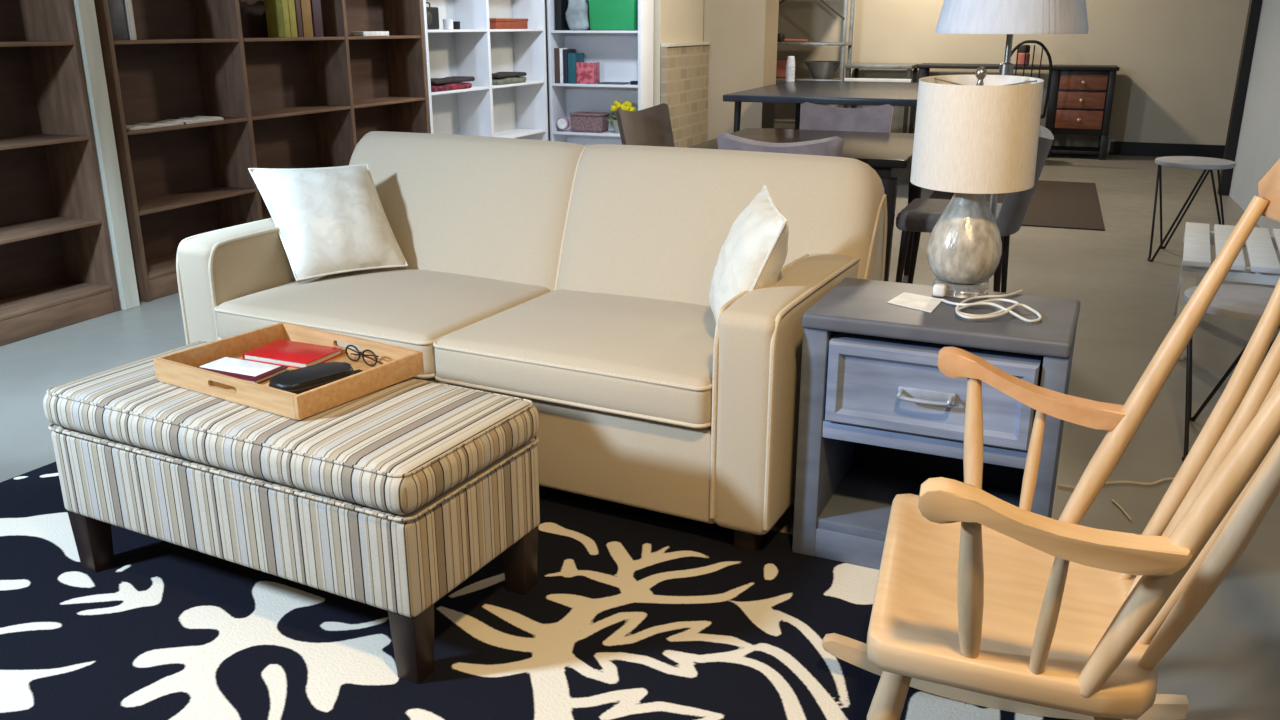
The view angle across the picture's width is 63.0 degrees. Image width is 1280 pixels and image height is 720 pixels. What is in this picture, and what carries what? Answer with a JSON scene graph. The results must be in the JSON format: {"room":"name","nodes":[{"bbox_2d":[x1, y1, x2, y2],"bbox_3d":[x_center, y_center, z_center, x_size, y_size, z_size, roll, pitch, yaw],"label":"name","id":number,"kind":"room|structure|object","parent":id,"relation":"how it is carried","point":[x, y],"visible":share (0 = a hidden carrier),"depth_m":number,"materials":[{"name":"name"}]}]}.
{"room":"furniture store","nodes":[
{"label":"furniture store","id":0,"kind":"room"},
{"bbox_2d":[545,0,703,140],"bbox_3d":[-0.260,-3.225,9.566,1.400,2.900,1.240,7,19,20],"label":"wall","id":1,"kind":"structure","parent":0,"point":[675,21],"depth_m":9.16,"materials":[{"name":"beige paint"}]},
{"bbox_2d":[0,153,1279,719],"bbox_3d":[1.519,0.001,4.450,9.000,0.120,17.000,7,19,20],"label":"floor","id":2,"kind":"structure","parent":0,"point":[1226,662],"depth_m":4.28,"materials":[{"name":"concrete"}]},
{"bbox_2d":[0,0,120,345],"bbox_3d":[-2.948,-0.977,3.916,0.303,2.070,1.835,7,19,20],"label":"bookcase","id":3,"kind":"object","parent":2,"relation":"on","point":[57,270],"visible":1,"depth_m":4.74,"materials":[{"name":"brown wood"}]},
{"bbox_2d":[94,0,428,301],"bbox_3d":[-2.086,-1.663,6.053,0.303,2.070,2.647,7,19,20],"label":"bookcase","id":4,"kind":"object","parent":2,"relation":"on","point":[282,102],"visible":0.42,"depth_m":5.75,"materials":[{"name":"brown wood"}]},
{"bbox_2d":[107,0,128,39],"bbox_3d":[-2.509,-1.623,4.856,0.200,0.260,0.100,7,19,20],"label":"book","id":5,"kind":"object","parent":4,"relation":"on","point":[117,13],"visible":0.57,"depth_m":4.84,"materials":[{"name":"grey paper"}]},
{"bbox_2d":[124,0,136,39],"bbox_3d":[-2.474,-1.638,4.918,0.200,0.250,0.030,7,19,20],"label":"book","id":6,"kind":"object","parent":4,"relation":"on","point":[127,3],"visible":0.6,"depth_m":4.89,"materials":[{"name":"beige paper"}]},
{"bbox_2d":[126,120,183,130],"bbox_3d":[-2.414,-1.150,5.121,0.130,0.018,0.340,7,19,20],"label":"magazine","id":7,"kind":"object","parent":4,"relation":"on","point":[164,123],"visible":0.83,"depth_m":5.11,"materials":[{"name":"white paper"}]},
{"bbox_2d":[165,116,222,123],"bbox_3d":[-2.304,-1.243,5.407,0.140,0.020,0.260,7,19,20],"label":"magazine","id":8,"kind":"object","parent":4,"relation":"on","point":[196,119],"visible":0.85,"depth_m":5.37,"materials":[{"name":"white paper"}]},
{"bbox_2d":[264,0,290,36],"bbox_3d":[-2.047,-1.961,5.895,0.120,0.270,0.050,7,19,20],"label":"book","id":9,"kind":"object","parent":4,"relation":"on","point":[277,12],"visible":0.96,"depth_m":5.88,"materials":[{"name":"yellow paper"}]},
{"bbox_2d":[288,0,297,36],"bbox_3d":[-2.027,-1.977,5.944,0.120,0.270,0.055,7,19,20],"label":"book","id":10,"kind":"object","parent":4,"relation":"on","point":[291,5],"visible":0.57,"depth_m":5.93,"materials":[{"name":"yellow paper"}]},
{"bbox_2d":[294,0,302,36],"bbox_3d":[-2.006,-1.984,5.997,0.120,0.250,0.040,7,19,20],"label":"book","id":11,"kind":"object","parent":4,"relation":"on","point":[297,2],"visible":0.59,"depth_m":5.98,"materials":[{"name":"brown paper"}]},
{"bbox_2d":[300,0,313,36],"bbox_3d":[-1.981,-1.999,6.061,0.120,0.240,0.085,7,19,20],"label":"book","id":12,"kind":"object","parent":4,"relation":"on","point":[305,5],"visible":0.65,"depth_m":6.04,"materials":[{"name":"beige paper"}]},
{"bbox_2d":[310,0,323,36],"bbox_3d":[-1.946,-2.036,6.145,0.120,0.260,0.080,7,19,20],"label":"book","id":13,"kind":"object","parent":4,"relation":"on","point":[316,12],"visible":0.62,"depth_m":6.13,"materials":[{"name":"purple paper"}]},
{"bbox_2d":[350,31,388,35],"bbox_3d":[-1.729,-2.090,6.693,0.100,0.028,0.280,7,19,20],"label":"book","id":14,"kind":"object","parent":4,"relation":"on","point":[356,33],"visible":0.9,"depth_m":6.61,"materials":[{"name":"white paper"}]},
{"bbox_2d":[421,0,547,140],"bbox_3d":[-1.269,-2.313,8.081,0.303,2.070,1.875,7,19,20],"label":"shelving unit","id":15,"kind":"object","parent":2,"relation":"on","point":[515,110],"visible":0.35,"depth_m":8.16,"materials":[{"name":"white laminate"}]},
{"bbox_2d":[426,2,438,29],"bbox_3d":[-1.503,-2.405,7.299,0.119,0.185,0.220,7,19,20],"label":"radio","id":16,"kind":"object","parent":15,"relation":"on","point":[432,12],"visible":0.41,"depth_m":7.31,"materials":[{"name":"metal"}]},
{"bbox_2d":[442,19,452,28],"bbox_3d":[-1.381,-2.426,7.554,0.092,0.070,0.076,-12,21,-33],"label":"mug","id":17,"kind":"object","parent":15,"relation":"on","point":[447,23],"visible":1,"depth_m":7.52,"materials":[{"name":"ceramic"}]},
{"bbox_2d":[431,82,471,91],"bbox_3d":[-1.444,-1.994,7.621,0.211,0.046,0.591,7,19,20],"label":"folded cloth","id":18,"kind":"object","parent":15,"relation":"on","point":[460,85],"visible":0.6,"depth_m":7.56,"materials":[{"name":"red fabric"}]},
{"bbox_2d":[430,76,474,84],"bbox_3d":[-1.429,-2.046,7.644,0.202,0.034,0.572,7,19,20],"label":"folded cloth","id":19,"kind":"object","parent":18,"relation":"on","point":[453,79],"visible":0.73,"depth_m":7.59,"materials":[{"name":"grey fabric"}]},
{"bbox_2d":[453,21,459,28],"bbox_3d":[-1.344,-2.458,7.675,0.076,0.056,0.061,-13,22,-35],"label":"mug","id":20,"kind":"object","parent":15,"relation":"on","point":[456,24],"visible":0.91,"depth_m":7.65,"materials":[{"name":"black ceramic"}]},
{"bbox_2d":[489,18,527,28],"bbox_3d":[-1.107,-2.678,8.323,0.210,0.080,0.550,7,19,20],"label":"storage box","id":21,"kind":"object","parent":15,"relation":"on","point":[495,23],"visible":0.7,"depth_m":8.23,"materials":[{"name":"orange cardboard"}]},
{"bbox_2d":[492,76,525,84],"bbox_3d":[-1.111,-2.261,8.447,0.211,0.050,0.511,7,19,20],"label":"folded cloth","id":22,"kind":"object","parent":15,"relation":"on","point":[518,79],"visible":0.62,"depth_m":8.35,"materials":[{"name":"green fabric"}]},
{"bbox_2d":[492,72,526,77],"bbox_3d":[-1.111,-2.303,8.434,0.202,0.034,0.491,7,19,20],"label":"folded cloth","id":23,"kind":"object","parent":22,"relation":"on","point":[498,74],"visible":0.74,"depth_m":8.38,"materials":[{"name":"grey fabric"}]},
{"bbox_2d":[176,131,886,552],"bbox_3d":[-0.364,-0.185,3.315,2.042,0.927,0.978,9,20,26],"label":"sofa","id":24,"kind":"object","parent":2,"relation":"on","point":[572,280],"visible":0.75,"depth_m":3.13,"materials":[{"name":"fabric"}]},
{"bbox_2d":[248,164,407,280],"bbox_3d":[-1.059,-0.479,3.574,0.471,0.352,0.235,-8,20,-25],"label":"throw pillow","id":25,"kind":"object","parent":24,"relation":"on","point":[329,220],"visible":1,"depth_m":3.51,"materials":[{"name":"white fabric"}]},
{"bbox_2d":[216,267,549,378],"bbox_3d":[-0.809,-0.163,3.412,0.849,0.154,0.728,9,20,26],"label":"seat cushion","id":26,"kind":"object","parent":24,"relation":"on","point":[414,308],"depth_m":3.26,"materials":[{"name":"fabric"}]},
{"bbox_2d":[349,131,584,291],"bbox_3d":[-0.674,-0.386,3.778,0.997,0.828,0.362,9,20,26],"label":"cushion","id":27,"kind":"object","parent":24,"relation":"on","point":[497,210],"depth_m":3.60,"materials":[{"name":"fabric"}]},
{"bbox_2d":[435,289,715,423],"bbox_3d":[-0.051,-0.045,3.045,0.844,0.154,0.728,9,20,26],"label":"seat cushion","id":28,"kind":"object","parent":24,"relation":"on","point":[643,356],"depth_m":2.82,"materials":[{"name":"fabric"}]},
{"bbox_2d":[557,144,884,305],"bbox_3d":[0.226,-0.247,3.343,1.019,0.828,0.362,9,20,26],"label":"cushion","id":29,"kind":"object","parent":24,"relation":"on","point":[638,222],"depth_m":3.25,"materials":[{"name":"fabric"}]},
{"bbox_2d":[709,185,788,321],"bbox_3d":[0.286,-0.259,2.796,0.188,0.391,0.442,-1,18,-3],"label":"throw pillow","id":30,"kind":"object","parent":24,"relation":"on","point":[753,254],"visible":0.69,"depth_m":2.66,"materials":[{"name":"white fabric"}]},
{"bbox_2d":[0,462,1073,719],"bbox_3d":[-0.703,0.646,2.220,2.950,0.011,2.050,9,20,26],"label":"area rug","id":31,"kind":"object","parent":2,"relation":"on","point":[631,613],"visible":0.47,"depth_m":2.33,"materials":[{"name":"black carpet"}]},
{"bbox_2d":[43,340,539,683],"bbox_3d":[-0.820,0.300,2.489,1.098,0.484,0.494,9,20,26],"label":"storage ottoman","id":32,"kind":"object","parent":31,"relation":"on","point":[390,498],"visible":0.81,"depth_m":2.23,"materials":[{"name":"fabric"}]},
{"bbox_2d":[153,322,423,419],"bbox_3d":[-0.834,0.014,2.494,0.500,0.054,0.380,11,21,31],"label":"serving tray","id":33,"kind":"object","parent":32,"relation":"on","point":[179,368],"visible":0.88,"depth_m":2.44,"materials":[{"name":"brown wood"}]},
{"bbox_2d":[197,357,288,383],"bbox_3d":[-0.958,0.025,2.498,0.200,0.012,0.115,7,19,22],"label":"notebook","id":34,"kind":"object","parent":33,"relation":"on","point":[268,375],"visible":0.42,"depth_m":2.46,"materials":[{"name":"grey paper"}]},
{"bbox_2d":[199,357,280,376],"bbox_3d":[-0.959,0.015,2.505,0.176,0.002,0.084,8,19,23],"label":"leaflet","id":35,"kind":"object","parent":34,"relation":"on","point":[233,365],"visible":1,"depth_m":2.50,"materials":[{"name":"white paper"}]},
{"bbox_2d":[242,339,342,367],"bbox_3d":[-0.870,-0.015,2.619,0.200,0.016,0.135,7,19,22],"label":"notebook","id":36,"kind":"object","parent":33,"relation":"on","point":[294,354],"visible":0.88,"depth_m":2.60,"materials":[{"name":"red paper"}]},
{"bbox_2d":[269,362,354,394],"bbox_3d":[-0.757,0.043,2.414,0.100,0.030,0.194,16,24,41],"label":"glasses case","id":37,"kind":"object","parent":33,"relation":"on","point":[297,381],"visible":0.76,"depth_m":2.39,"materials":[{"name":"leather"}]},
{"bbox_2d":[345,345,382,365],"bbox_3d":[-0.677,-0.014,2.571,0.140,0.042,0.026,13,22,35],"label":"eyeglasses","id":38,"kind":"object","parent":33,"relation":"on","point":[356,348],"visible":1,"depth_m":2.56,"materials":[{"name":"black metal"}]},
{"bbox_2d":[792,278,1080,569],"bbox_3d":[0.734,0.177,2.621,0.597,0.638,0.448,8,19,23],"label":"nightstand","id":39,"kind":"object","parent":31,"relation":"on","point":[879,418],"visible":0.83,"depth_m":2.48,"materials":[{"name":"blue paint"}]},
{"bbox_2d":[887,292,940,312],"bbox_3d":[0.681,-0.142,2.568,0.121,0.001,0.153,11,21,31],"label":"card","id":40,"kind":"object","parent":39,"relation":"on","point":[919,302],"visible":1,"depth_m":2.57,"materials":[{"name":"white paper"}]},
{"bbox_2d":[817,465,1020,540],"bbox_3d":[0.743,0.390,2.700,0.485,0.028,0.378,8,19,23],"label":"shelf","id":41,"kind":"object","parent":39,"relation":"attached to","point":[858,508],"depth_m":2.75,"materials":[{"name":"blue paint"}]},
{"bbox_2d":[910,67,1043,322],"bbox_3d":[0.841,-0.416,2.517,0.296,0.554,0.461,-4,18,-13],"label":"table lamp","id":42,"kind":"object","parent":39,"relation":"on","point":[977,135],"visible":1,"depth_m":2.47,"materials":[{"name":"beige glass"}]},
{"bbox_2d":[821,159,1279,719],"bbox_3d":[0.665,0.228,1.683,0.757,1.112,0.687,5,19,16],"label":"rocking chair","id":43,"kind":"object","parent":31,"relation":"on","point":[983,599],"visible":1,"depth_m":1.59,"materials":[{"name":"brown wood"}]},
{"bbox_2d":[547,0,653,145],"bbox_3d":[-0.335,-2.581,8.907,0.850,2.075,0.302,7,19,20],"label":"shelving unit","id":44,"kind":"object","parent":2,"relation":"on","point":[623,56],"visible":0.41,"depth_m":9.02,"materials":[{"name":"white laminate"}]},
{"bbox_2d":[554,48,559,82],"bbox_3d":[-0.681,-2.553,9.056,0.045,0.290,0.180,7,19,20],"label":"book","id":45,"kind":"object","parent":44,"relation":"on","point":[556,50],"visible":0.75,"depth_m":8.97,"materials":[{"name":"brown paper"}]},
{"bbox_2d":[555,0,569,29],"bbox_3d":[-0.655,-2.969,8.913,0.055,0.300,0.200,7,19,20],"label":"binder","id":46,"kind":"object","parent":44,"relation":"on","point":[561,6],"visible":0.71,"depth_m":8.85,"materials":[{"name":"black plastic"}]},
{"bbox_2d":[557,117,569,130],"bbox_3d":[-0.670,-2.061,9.123,0.110,0.119,0.054,7,19,20],"label":"alarm clock","id":47,"kind":"object","parent":44,"relation":"on","point":[563,123],"visible":1,"depth_m":9.10,"materials":[{"name":"pink plastic"}]},
{"bbox_2d":[559,48,570,82],"bbox_3d":[-0.643,-2.549,9.043,0.030,0.290,0.180,7,19,20],"label":"book","id":48,"kind":"object","parent":44,"relation":"on","point":[560,49],"visible":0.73,"depth_m":8.96,"materials":[{"name":"white paper"}]},
{"bbox_2d":[563,49,575,82],"bbox_3d":[-0.608,-2.540,9.031,0.040,0.280,0.180,7,19,20],"label":"book","id":49,"kind":"object","parent":44,"relation":"on","point":[565,51],"visible":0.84,"depth_m":8.95,"materials":[{"name":"paper"}]},
{"bbox_2d":[568,53,583,83],"bbox_3d":[-0.550,-2.519,9.015,0.075,0.250,0.180,7,19,20],"label":"book","id":50,"kind":"object","parent":44,"relation":"on","point":[573,58],"visible":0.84,"depth_m":8.94,"materials":[{"name":"teal paper"}]},
{"bbox_2d":[565,0,589,29],"bbox_3d":[-0.515,-2.989,8.839,0.219,0.383,0.160,7,19,20],"label":"bag","id":51,"kind":"object","parent":44,"relation":"on","point":[577,13],"visible":0.79,"depth_m":8.79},
{"bbox_2d":[576,62,599,83],"bbox_3d":[-0.445,-2.458,8.947,0.165,0.175,0.120,7,19,20],"label":"box","id":52,"kind":"object","parent":44,"relation":"on","point":[586,73],"visible":0.91,"depth_m":8.90,"materials":[{"name":"pink cardboard"}]},
{"bbox_2d":[569,112,609,132],"bbox_3d":[-0.438,-2.071,9.102,0.324,0.160,0.204,7,19,20],"label":"basket","id":53,"kind":"object","parent":44,"relation":"on","point":[595,122],"visible":1,"depth_m":9.03,"materials":[{"name":"wicker"}]},
{"bbox_2d":[588,0,637,30],"bbox_3d":[-0.198,-2.905,8.738,0.440,0.285,0.244,7,19,20],"label":"storage bin","id":54,"kind":"object","parent":44,"relation":"on","point":[620,15],"visible":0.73,"depth_m":8.64,"materials":[{"name":"green plastic"}]},
{"bbox_2d":[598,82,629,84],"bbox_3d":[-0.222,-2.364,8.921,0.240,0.012,0.160,7,19,20],"label":"book","id":55,"kind":"object","parent":44,"relation":"on","point":[620,83],"visible":0.8,"depth_m":8.89,"materials":[{"name":"grey paper"}]},
{"bbox_2d":[607,100,635,133],"bbox_3d":[-0.158,-2.086,8.962,0.258,0.275,0.202,7,19,20],"label":"potted flowers","id":56,"kind":"object","parent":44,"relation":"on","point":[627,106],"visible":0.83,"depth_m":8.90,"materials":[{"name":"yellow plant"}]},
{"bbox_2d":[630,81,637,84],"bbox_3d":[-0.045,-2.338,8.813,0.060,0.030,0.060,7,19,20],"label":"case","id":57,"kind":"object","parent":44,"relation":"on","point":[631,82],"visible":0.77,"depth_m":8.79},
{"bbox_2d":[615,103,674,146],"bbox_3d":[0.208,-1.020,6.034,0.635,0.858,0.550,10,21,29],"label":"dining chair","id":58,"kind":"object","parent":2,"relation":"on","point":[651,126],"visible":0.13,"depth_m":6.12,"materials":[{"name":"brown fabric"}]},
{"bbox_2d":[717,132,843,156],"bbox_3d":[0.672,-0.617,4.776,0.550,0.858,0.635,7,19,20],"label":"dining chair","id":59,"kind":"object","parent":2,"relation":"on","point":[832,146],"visible":0.1,"depth_m":4.37,"materials":[{"name":"fabric"}]},
{"bbox_2d":[688,128,921,280],"bbox_3d":[0.868,-0.722,5.279,1.040,0.749,1.220,7,19,20],"label":"dining table","id":60,"kind":"object","parent":2,"relation":"on","point":[889,155],"visible":0.35,"depth_m":5.05,"materials":[{"name":"brown wood"}]},
{"bbox_2d":[774,0,854,123],"bbox_3d":[1.790,-3.350,11.427,0.970,1.999,0.490,7,19,20],"label":"storage rack","id":61,"kind":"object","parent":2,"relation":"on","point":[843,43],"visible":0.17,"depth_m":11.22,"materials":[{"name":"metal"}]},
{"bbox_2d":[776,59,786,77],"bbox_3d":[1.558,-3.213,11.525,0.180,0.200,0.180,7,19,20],"label":"box","id":62,"kind":"object","parent":61,"relation":"on","point":[781,63],"visible":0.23,"depth_m":11.44,"materials":[{"name":"red cardboard"}]},
{"bbox_2d":[774,117,794,123],"bbox_3d":[1.792,-2.670,11.650,0.970,0.030,0.480,7,19,20],"label":"shelf","id":63,"kind":"object","parent":61,"relation":"attached to","point":[791,120],"depth_m":11.52,"materials":[{"name":"metal"}]},
{"bbox_2d":[777,33,807,41],"bbox_3d":[1.642,-3.496,11.333,0.356,0.095,0.110,7,19,20],"label":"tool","id":64,"kind":"object","parent":61,"relation":"on","point":[781,37],"visible":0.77,"depth_m":11.33,"materials":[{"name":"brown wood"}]},
{"bbox_2d":[776,77,843,81],"bbox_3d":[1.792,-3.089,11.516,0.970,0.030,0.480,7,19,20],"label":"shelf","id":65,"kind":"object","parent":61,"relation":"attached to","point":[796,78],"depth_m":11.28,"materials":[{"name":"metal"}]},
{"bbox_2d":[777,42,852,45],"bbox_3d":[1.792,-3.451,11.400,0.970,0.030,0.480,7,19,20],"label":"shelf","id":66,"kind":"object","parent":61,"relation":"attached to","point":[778,43],"depth_m":11.17,"materials":[{"name":"metal"}]},
{"bbox_2d":[804,61,839,78],"bbox_3d":[2.000,-3.172,11.428,0.420,0.180,0.420,0,18,0],"label":"bucket","id":67,"kind":"object","parent":61,"relation":"on","point":[818,69],"visible":0.93,"depth_m":11.31,"materials":[{"name":"metal"}]},
{"bbox_2d":[723,80,953,196],"bbox_3d":[2.048,-2.067,9.468,1.970,0.755,2.520,7,19,20],"label":"table","id":68,"kind":"object","parent":2,"relation":"on","point":[798,92],"visible":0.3,"depth_m":8.68,"materials":[{"name":"wood"}]},
{"bbox_2d":[785,56,794,81],"bbox_3d":[1.518,-2.937,10.538,0.094,0.246,0.094,7,19,20],"label":"bottle","id":69,"kind":"object","parent":68,"relation":"on","point":[790,66],"visible":1,"depth_m":10.51,"materials":[{"name":"white plastic"}]},
{"bbox_2d":[785,78,794,81],"bbox_3d":[1.518,-2.870,10.560,0.094,0.106,0.094,7,19,20],"label":"cup","id":70,"kind":"object","parent":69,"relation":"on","point":[787,79],"depth_m":10.53,"materials":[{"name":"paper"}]},
{"bbox_2d":[786,56,794,66],"bbox_3d":[1.518,-3.004,10.517,0.094,0.106,0.094,7,19,20],"label":"cup","id":71,"kind":"object","parent":69,"relation":"on","point":[791,59],"depth_m":10.49,"materials":[{"name":"paper"}]},
{"bbox_2d":[786,67,794,70],"bbox_3d":[1.518,-2.970,10.528,0.094,0.106,0.094,7,19,20],"label":"cup","id":72,"kind":"object","parent":69,"relation":"on","point":[787,68],"depth_m":10.50,"materials":[{"name":"paper"}]},
{"bbox_2d":[786,74,794,77],"bbox_3d":[1.518,-2.904,10.549,0.094,0.106,0.094,7,19,20],"label":"cup","id":73,"kind":"object","parent":69,"relation":"on","point":[787,75],"depth_m":10.52,"materials":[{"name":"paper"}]},
{"bbox_2d":[799,102,892,132],"bbox_3d":[1.149,-1.056,6.147,0.550,0.858,0.635,7,19,20],"label":"dining chair","id":74,"kind":"object","parent":2,"relation":"on","point":[813,116],"visible":0.14,"depth_m":6.27,"materials":[{"name":"fabric"}]},
{"bbox_2d":[844,63,918,132],"bbox_3d":[2.613,-2.761,11.391,0.700,0.899,0.600,7,19,20],"label":"workbench","id":75,"kind":"object","parent":2,"relation":"on","point":[909,66],"visible":0.58,"depth_m":11.08,"materials":[{"name":"metal"}]},
{"bbox_2d":[895,125,1053,292],"bbox_3d":[1.561,-0.662,4.916,0.635,0.858,0.550,7,19,22],"label":"dining chair","id":76,"kind":"object","parent":2,"relation":"on","point":[920,215],"visible":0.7,"depth_m":4.78,"materials":[{"name":"grey fabric"}]},
{"bbox_2d":[935,0,1088,282],"bbox_3d":[1.075,-0.474,3.187,0.421,1.555,0.421,0,18,0],"label":"floor lamp","id":77,"kind":"object","parent":2,"relation":"on","point":[1009,17],"visible":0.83,"depth_m":2.86,"materials":[{"name":"white fabric"}]},
{"bbox_2d":[914,63,1119,159],"bbox_3d":[3.888,-2.619,10.940,1.940,0.904,0.549,7,19,20],"label":"desk","id":78,"kind":"object","parent":2,"relation":"on","point":[1080,101],"visible":0.87,"depth_m":10.50,"materials":[{"name":"black paint"}]},
{"bbox_2d":[1016,45,1029,64],"bbox_3d":[3.939,-3.134,10.737,0.130,0.200,0.130,7,19,20],"label":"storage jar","id":79,"kind":"object","parent":78,"relation":"on","point":[1021,52],"visible":0.77,"depth_m":10.69,"materials":[{"name":"glass"}]},
{"bbox_2d":[929,180,1104,230],"bbox_3d":[2.913,-1.255,8.153,1.240,0.009,2.300,7,19,20],"label":"floor mat","id":80,"kind":"object","parent":2,"relation":"on","point":[1054,204],"visible":0.42,"depth_m":7.84,"materials":[{"name":"brown fabric"}]},
{"bbox_2d":[1011,40,1051,118],"bbox_3d":[3.762,-2.522,10.217,0.438,1.165,0.410,7,19,20],"label":"chair","id":81,"kind":"object","parent":2,"relation":"on","point":[1042,45],"visible":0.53,"depth_m":9.94,"materials":[{"name":"black paint"}]},
{"bbox_2d":[1058,478,1173,488],"bbox_3d":[1.446,0.365,3.098,0.427,0.008,0.034,-2,18,-7],"label":"cord","id":82,"kind":"object","parent":2,"relation":"on","point":[1164,479],"visible":0.66,"depth_m":3.10,"materials":[{"name":"beige plastic"}]},
{"bbox_2d":[1111,499,1131,520],"bbox_3d":[1.352,0.420,2.931,0.009,0.006,0.127,0,18,1],"label":"cord","id":83,"kind":"object","parent":2,"relation":"on","point":[1112,500],"visible":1,"depth_m":2.93,"materials":[{"name":"beige plastic"}]},
{"bbox_2d":[1147,156,1235,261],"bbox_3d":[3.146,-0.866,6.042,0.468,0.570,0.459,-8,20,-25],"label":"stool","id":84,"kind":"object","parent":2,"relation":"on","point":[1185,162],"visible":0.88,"depth_m":5.99,"materials":[{"name":"metal"}]},
{"bbox_2d":[1174,222,1279,359],"bbox_3d":[2.552,-0.288,4.468,0.460,0.419,0.934,9,20,26],"label":"slatted bench","id":85,"kind":"object","parent":2,"relation":"on","point":[1264,268],"visible":0.76,"depth_m":4.21,"materials":[{"name":"white paint"}]},
{"bbox_2d":[1182,284,1277,461],"bbox_3d":[1.887,0.050,3.291,0.447,0.495,0.432,-11,21,-30],"label":"stool","id":86,"kind":"object","parent":2,"relation":"on","point":[1239,302],"visible":0.6,"depth_m":3.27,"materials":[{"name":"metal"}]},
{"bbox_2d":[661,45,708,147],"bbox_3d":[0.415,-2.290,9.565,0.055,1.120,1.180,7,19,20],"label":"brick wall","id":87,"kind":"structure","parent":0,"point":[684,69],"depth_m":9.47,"materials":[{"name":"beige brick"}]},
{"bbox_2d":[661,41,709,46],"bbox_3d":[0.420,-2.838,9.387,0.073,0.028,1.180,7,19,20],"label":"brick ledge","id":88,"kind":"object","parent":87,"relation":"on","point":[703,42],"visible":1,"depth_m":9.25,"materials":[{"name":"beige stone"}]},
{"bbox_2d":[704,0,778,140],"bbox_3d":[0.970,-3.349,9.953,0.595,2.900,0.500,7,19,20],"label":"wall column","id":89,"kind":"structure","parent":0,"point":[742,35],"depth_m":9.88,"materials":[{"name":"beige paint"}]},
{"bbox_2d":[774,0,1249,153],"bbox_3d":[4.333,-3.658,10.916,8.960,2.900,0.202,7,19,20],"label":"wall","id":90,"kind":"structure","parent":0,"point":[1177,60],"depth_m":10.81,"materials":[{"name":"beige paint"}]},
{"bbox_2d":[1109,141,1224,158],"bbox_3d":[6.709,-2.024,10.349,3.780,0.135,0.034,7,19,20],"label":"baseboard","id":91,"kind":"structure","parent":90,"relation":"attached to","point":[1116,148],"depth_m":10.80,"materials":[{"name":"black wood"}]},
{"bbox_2d":[1229,0,1279,235],"bbox_3d":[3.470,-1.646,4.643,0.150,2.900,7.280,7,19,20],"label":"wall","id":92,"kind":"structure","parent":0,"point":[1258,148],"depth_m":7.49,"materials":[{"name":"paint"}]},
{"bbox_2d":[1217,0,1262,195],"bbox_3d":[4.769,-2.705,7.944,0.230,2.900,0.115,7,19,20],"label":"trim","id":93,"kind":"structure","parent":92,"relation":"attached to","point":[1254,9],"depth_m":8.12,"materials":[{"name":"black wood"}]},
{"bbox_3d":[-3.323,-1.299,3.561,0.200,2.900,12.690,7,19,20],"label":"wall","id":94,"kind":"structure","parent":0,"visible":0},
{"bbox_2d":[72,0,139,309],"bbox_3d":[-2.592,-1.648,4.648,0.320,2.900,0.090,7,19,20],"label":"pillar","id":95,"kind":"structure","parent":94,"relation":"attached to","point":[84,10],"depth_m":4.80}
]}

